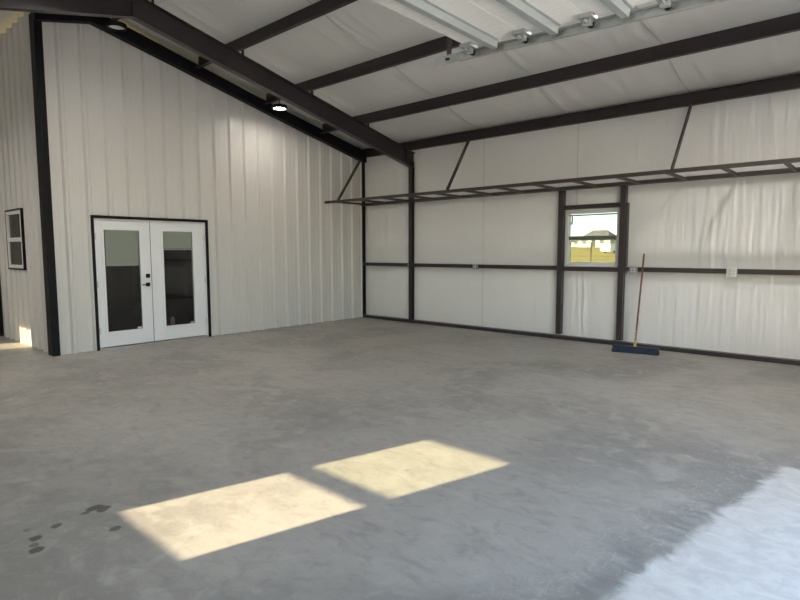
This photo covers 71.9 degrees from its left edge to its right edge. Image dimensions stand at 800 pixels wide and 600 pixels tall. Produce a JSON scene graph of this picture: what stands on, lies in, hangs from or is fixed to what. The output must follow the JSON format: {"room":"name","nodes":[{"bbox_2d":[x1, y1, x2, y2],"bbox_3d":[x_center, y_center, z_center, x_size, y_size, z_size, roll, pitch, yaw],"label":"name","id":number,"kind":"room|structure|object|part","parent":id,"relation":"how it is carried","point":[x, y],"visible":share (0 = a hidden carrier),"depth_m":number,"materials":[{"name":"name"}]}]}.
{"room":"garage workshop","nodes":[
{"label":"garage workshop","id":0,"kind":"room"},
{"bbox_2d":[0,12,47,351],"bbox_3d":[-7.358,-1.859,9.979,6.000,5.051,0.042,4,7,41],"label":"wall","id":1,"kind":"structure","parent":0,"point":[22,291],"depth_m":8.81,"materials":[{"name":"white metal"}]},
{"bbox_2d":[0,279,3,335],"bbox_3d":[-7.636,-0.393,10.381,0.920,2.060,0.200,4,7,41],"label":"door","id":2,"kind":"structure","parent":1,"relation":"in","point":[1,310],"depth_m":10.12,"materials":[{"name":"metal"}]},
{"bbox_2d":[5,208,26,269],"bbox_3d":[-6.396,-1.006,9.212,0.906,1.001,0.074,4,7,41],"label":"window","id":3,"kind":"structure","parent":1,"relation":"in","point":[14,218],"depth_m":9.20,"materials":[{"name":"white plastic"}]},
{"bbox_3d":[-6.399,-1.006,9.208,0.740,0.066,0.050,4,7,41],"label":"meeting rail","id":4,"kind":"part","parent":3,"relation":"part of","materials":[{"name":"white plastic"}]},
{"bbox_3d":[-6.396,-1.231,9.193,0.740,0.384,0.004,4,7,41],"label":"pane","id":5,"kind":"part","parent":3,"relation":"part of","materials":[{"name":"glass"}]},
{"bbox_3d":[-6.403,-0.781,9.223,0.740,0.384,0.004,4,7,41],"label":"pane","id":6,"kind":"part","parent":3,"relation":"part of","materials":[{"name":"black glass"}]},
{"bbox_2d":[104,232,137,310],"bbox_3d":[-7.860,-1.149,15.111,2.650,2.708,0.100,4,7,41],"label":"wall partition","id":7,"kind":"structure","parent":0,"point":[121,281],"depth_m":14.73,"materials":[{"name":"black glass"}]},
{"bbox_2d":[42,22,362,354],"bbox_3d":[-2.956,-1.982,10.389,0.042,5.207,6.430,4,7,41],"label":"wall","id":8,"kind":"structure","parent":0,"point":[131,133],"depth_m":9.75,"materials":[{"name":"white metal"}]},
{"bbox_2d":[104,230,139,265],"bbox_3d":[-4.454,-0.832,8.855,0.014,0.570,0.515,4,7,41],"label":"blind","id":9,"kind":"object","parent":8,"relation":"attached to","point":[122,247],"depth_m":8.85,"materials":[{"name":"fabric"}]},
{"bbox_2d":[90,215,211,350],"bbox_3d":[-4.130,-0.321,9.276,0.176,2.100,1.940,4,7,41],"label":"door","id":10,"kind":"structure","parent":8,"relation":"in","point":[129,241],"depth_m":9.19,"materials":[{"name":"white paint"}]},
{"bbox_3d":[-4.438,-0.312,8.870,0.012,1.688,0.619,4,7,41],"label":"glass moulding","id":11,"kind":"part","parent":10,"relation":"part of","materials":[{"name":"white paint"}]},
{"bbox_3d":[-3.824,-0.374,9.562,0.012,1.688,0.600,4,7,41],"label":"glass moulding","id":12,"kind":"part","parent":10,"relation":"part of","materials":[{"name":"white paint"}]},
{"bbox_2d":[163,231,191,249],"bbox_3d":[-3.839,-1.022,9.535,0.014,0.315,0.496,4,7,41],"label":"blind","id":13,"kind":"object","parent":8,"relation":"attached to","point":[173,240],"depth_m":9.53,"materials":[{"name":"fabric"}]},
{"bbox_2d":[31,12,366,162],"bbox_3d":[-2.952,-3.700,10.123,0.124,1.577,6.470,4,7,41],"label":"beam","id":14,"kind":"structure","parent":8,"relation":"attached to","point":[131,37],"depth_m":9.58,"materials":[{"name":"black metal"}]},
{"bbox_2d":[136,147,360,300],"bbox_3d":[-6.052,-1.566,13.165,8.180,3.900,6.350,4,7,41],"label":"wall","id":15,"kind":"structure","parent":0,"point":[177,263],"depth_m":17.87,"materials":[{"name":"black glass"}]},
{"bbox_2d":[0,298,799,599],"bbox_3d":[-3.964,0.906,8.107,17.970,0.162,11.760,4,7,41],"label":"floor","id":16,"kind":"structure","parent":0,"point":[360,458],"depth_m":3.92,"materials":[{"name":"concrete"}]},
{"bbox_2d":[29,13,60,356],"bbox_3d":[-5.165,-1.614,8.030,0.205,4.900,0.105,4,7,41],"label":"post","id":17,"kind":"object","parent":16,"relation":"on","point":[35,27],"visible":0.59,"depth_m":7.97,"materials":[{"name":"black metal"}]},
{"bbox_2d":[170,315,174,323],"bbox_3d":[-4.811,0.417,11.683,0.088,0.182,0.091,-1,5,-6],"label":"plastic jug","id":18,"kind":"object","parent":16,"relation":"on","point":[172,319],"visible":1,"depth_m":11.65,"materials":[{"name":"grey plastic"}]},
{"bbox_2d":[362,162,365,314],"bbox_3d":[-0.838,-1.421,12.781,0.039,3.660,0.070,4,7,41],"label":"post","id":19,"kind":"object","parent":16,"relation":"on","point":[363,164],"visible":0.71,"depth_m":12.78,"materials":[{"name":"black metal"}]},
{"bbox_2d":[407,161,413,322],"bbox_3d":[0.233,-1.217,11.811,0.140,3.420,0.116,4,7,41],"label":"steel column","id":20,"kind":"structure","parent":16,"relation":"on","point":[410,169],"depth_m":11.80,"materials":[{"name":"black metal"}]},
{"bbox_2d":[0,0,414,168],"bbox_3d":[-3.542,-3.275,7.353,0.120,1.763,11.560,4,7,41],"label":"rafter","id":21,"kind":"object","parent":20,"relation":"on","point":[146,13],"visible":0.95,"depth_m":8.24,"materials":[{"name":"metal"}]},
{"bbox_3d":[-3.543,-3.900,7.298,0.120,0.337,0.060,4,7,41],"label":"splice plate","id":22,"kind":"part","parent":21,"relation":"part of","materials":[{"name":"metal"}]},
{"bbox_2d":[195,0,357,68],"bbox_3d":[0.192,-3.774,6.224,9.715,0.200,0.128,4,7,41],"label":"beam","id":23,"kind":"structure","parent":21,"relation":"attached to","point":[320,8],"depth_m":7.81,"materials":[{"name":"metal"}]},
{"bbox_2d":[264,36,461,103],"bbox_3d":[1.100,-3.539,7.274,9.715,0.200,0.128,4,7,41],"label":"beam","id":24,"kind":"structure","parent":21,"relation":"attached to","point":[438,45],"depth_m":8.54,"materials":[{"name":"metal"}]},
{"bbox_2d":[320,12,799,133],"bbox_3d":[2.016,-3.302,8.333,9.715,0.200,0.128,4,7,41],"label":"ceiling beam","id":25,"kind":"structure","parent":21,"relation":"attached to","point":[790,23],"depth_m":7.60,"materials":[{"name":"metal"}]},
{"bbox_2d":[611,254,659,355],"bbox_3d":[3.661,0.046,8.440,0.666,1.499,0.537,3,6,33],"label":"push broom","id":26,"kind":"object","parent":16,"relation":"on","point":[635,349],"visible":1,"depth_m":8.37,"materials":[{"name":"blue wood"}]},
{"bbox_3d":[3.678,-0.022,8.473,0.027,1.231,0.413,3,6,34],"label":"handle","id":27,"kind":"part","parent":26,"relation":"part of","materials":[{"name":"brown wood"}]},
{"bbox_2d":[0,0,799,149],"bbox_3d":[-3.213,-3.650,7.027,15.900,1.389,11.560,4,7,41],"label":"ceiling","id":28,"kind":"structure","parent":0,"point":[360,31],"depth_m":8.14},
{"bbox_2d":[106,18,126,31],"bbox_3d":[-4.103,-4.150,7.974,0.280,0.445,0.280,4,7,41],"label":"pendant lamp","id":29,"kind":"object","parent":28,"relation":"hanging from","point":[117,26],"visible":1,"depth_m":7.97,"materials":[{"name":"black metal"}]},
{"bbox_2d":[272,99,286,110],"bbox_3d":[-2.179,-3.673,9.969,0.280,0.445,0.280,4,7,41],"label":"pendant lamp","id":30,"kind":"object","parent":28,"relation":"hanging from","point":[277,107],"visible":0.98,"depth_m":9.93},
{"bbox_2d":[434,0,728,65],"bbox_3d":[1.665,-2.861,3.875,3.600,1.904,0.071,4,7,41],"label":"door track","id":31,"kind":"object","parent":28,"relation":"hanging from","point":[652,11],"visible":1,"depth_m":4.21,"materials":[{"name":"metal"}]},
{"bbox_2d":[372,0,676,55],"bbox_3d":[0.421,-1.941,2.589,2.718,0.204,3.608,4,7,41],"label":"door","id":32,"kind":"structure","parent":31,"relation":"attached to","point":[471,23],"depth_m":4.03,"materials":[{"name":"metal"}]},
{"bbox_3d":[-0.391,-2.069,3.274,0.534,0.045,3.570,7,9,41],"label":"door","id":33,"kind":"part","parent":32,"relation":"part of","materials":[{"name":"white metal"}]},
{"bbox_3d":[0.013,-2.016,2.919,0.534,0.045,3.570,7,9,41],"label":"door","id":34,"kind":"part","parent":32,"relation":"part of","materials":[{"name":"white metal"}]},
{"bbox_3d":[0.417,-1.964,2.565,0.534,0.045,3.570,7,9,41],"label":"door","id":35,"kind":"part","parent":32,"relation":"part of","materials":[{"name":"white metal"}]},
{"bbox_2d":[365,76,799,359],"bbox_3d":[0.680,-1.411,11.560,16.000,4.050,0.160,4,7,41],"label":"wall","id":36,"kind":"structure","parent":0,"point":[749,222],"depth_m":8.93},
{"bbox_2d":[363,262,408,266],"bbox_3d":[-0.317,-0.796,12.348,1.375,0.070,0.102,4,7,41],"label":"beam","id":37,"kind":"structure","parent":36,"relation":"attached to","point":[364,263],"depth_m":12.30,"materials":[{"name":"metal"}]},
{"bbox_2d":[411,263,556,269],"bbox_3d":[1.520,-0.656,10.727,3.317,0.070,0.102,4,7,41],"label":"beam","id":38,"kind":"structure","parent":36,"relation":"attached to","point":[540,267],"depth_m":10.50,"materials":[{"name":"metal"}]},
{"bbox_2d":[555,190,565,333],"bbox_3d":[2.792,-0.643,9.594,0.085,2.480,0.108,4,7,41],"label":"stud","id":39,"kind":"object","parent":36,"relation":"attached to","point":[562,193],"visible":1,"depth_m":9.56,"materials":[{"name":"metal"}]},
{"bbox_2d":[363,73,799,157],"bbox_3d":[2.824,-3.058,9.380,9.860,0.179,0.073,4,7,41],"label":"ceiling beam","id":40,"kind":"structure","parent":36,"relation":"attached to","point":[789,82],"depth_m":8.79,"materials":[{"name":"metal"}]},
{"bbox_2d":[324,103,799,205],"bbox_3d":[2.426,-2.390,8.999,9.815,1.127,1.137,4,7,41],"label":"metal frame","id":41,"kind":"object","parent":40,"relation":"attached to","point":[787,161],"visible":1,"depth_m":8.51,"materials":[{"name":"metal"}]},
{"bbox_3d":[2.067,-1.818,8.641,9.815,0.052,0.050,4,7,41],"label":"rail","id":42,"kind":"part","parent":41,"relation":"part of","materials":[{"name":"metal"}]},
{"bbox_3d":[2.768,-1.899,9.395,9.770,0.052,0.045,4,7,41],"label":"rail","id":43,"kind":"part","parent":41,"relation":"part of","materials":[{"name":"metal"}]},
{"bbox_2d":[363,314,799,365],"bbox_3d":[2.853,0.652,9.689,9.800,0.062,0.121,4,7,41],"label":"baseboard","id":44,"kind":"structure","parent":36,"relation":"attached to","point":[519,332],"depth_m":9.16,"materials":[{"name":"metal"}]},
{"bbox_2d":[562,266,617,271],"bbox_3d":[3.187,-0.519,9.258,0.965,0.070,0.102,4,7,41],"label":"beam","id":45,"kind":"structure","parent":36,"relation":"attached to","point":[564,268],"depth_m":9.19,"materials":[{"name":"metal"}]},
{"bbox_2d":[563,202,619,266],"bbox_3d":[3.222,-1.078,9.250,0.965,1.035,0.211,4,7,41],"label":"window","id":46,"kind":"structure","parent":36,"relation":"in","point":[591,235],"depth_m":9.29,"materials":[{"name":"white plastic"}]},
{"bbox_3d":[3.185,-1.555,9.166,0.965,0.070,0.102,4,7,41],"label":"window header","id":47,"kind":"part","parent":46,"relation":"part of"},
{"bbox_3d":[3.250,-0.816,9.323,0.830,0.400,0.050,4,7,41],"label":"sash","id":48,"kind":"part","parent":46,"relation":"part of","materials":[{"name":"white plastic"}]},
{"bbox_3d":[3.249,-1.048,9.302,0.830,0.065,0.050,4,7,41],"label":"meeting rail","id":49,"kind":"part","parent":46,"relation":"part of","materials":[{"name":"white plastic"}]},
{"bbox_3d":[3.255,-0.816,9.328,0.830,0.400,0.004,4,7,41],"label":"pane","id":50,"kind":"part","parent":46,"relation":"part of","materials":[{"name":"clear glass"}]},
{"bbox_3d":[3.224,-1.428,9.241,0.820,0.024,0.024,4,7,41],"label":"blind rod","id":51,"kind":"part","parent":46,"relation":"part of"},
{"bbox_3d":[3.268,-1.271,9.304,0.830,0.380,0.004,4,7,41],"label":"pane","id":52,"kind":"part","parent":46,"relation":"part of","materials":[{"name":"clear glass"}]},
{"bbox_2d":[418,171,799,201],"bbox_3d":[3.390,-1.863,8.957,8.317,0.055,0.102,4,7,41],"label":"beam","id":53,"kind":"structure","parent":36,"relation":"attached to","point":[799,171],"depth_m":8.64,"materials":[{"name":"metal"}]},
{"bbox_2d":[616,185,629,340],"bbox_3d":[3.589,-0.583,8.891,0.115,2.480,0.108,4,7,41],"label":"stud","id":54,"kind":"object","parent":36,"relation":"attached to","point":[624,205],"visible":1,"depth_m":8.85,"materials":[{"name":"metal"}]},
{"bbox_2d":[623,267,799,274],"bbox_3d":[5.059,-0.386,7.606,3.865,0.070,0.102,4,7,41],"label":"beam","id":55,"kind":"structure","parent":36,"relation":"attached to","point":[646,269],"depth_m":7.99,"materials":[{"name":"metal"}]},
{"bbox_2d":[625,266,637,273],"bbox_3d":[3.677,-0.475,8.723,0.072,0.112,0.197,-4,7,-39],"label":"electrical outlet","id":56,"kind":"object","parent":55,"relation":"attached to","point":[632,270],"visible":1,"depth_m":8.69,"materials":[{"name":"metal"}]},
{"bbox_3d":[3.670,-0.470,8.694,0.116,0.116,0.006,4,7,41],"label":"plate","id":57,"kind":"part","parent":56,"relation":"part of","materials":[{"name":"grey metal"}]},
{"bbox_2d":[726,268,737,276],"bbox_3d":[4.700,-0.394,7.816,0.131,0.131,0.060,4,7,41],"label":"electrical outlet","id":58,"kind":"object","parent":55,"relation":"attached to","point":[730,272],"visible":1,"depth_m":7.80,"materials":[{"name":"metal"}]}
]}

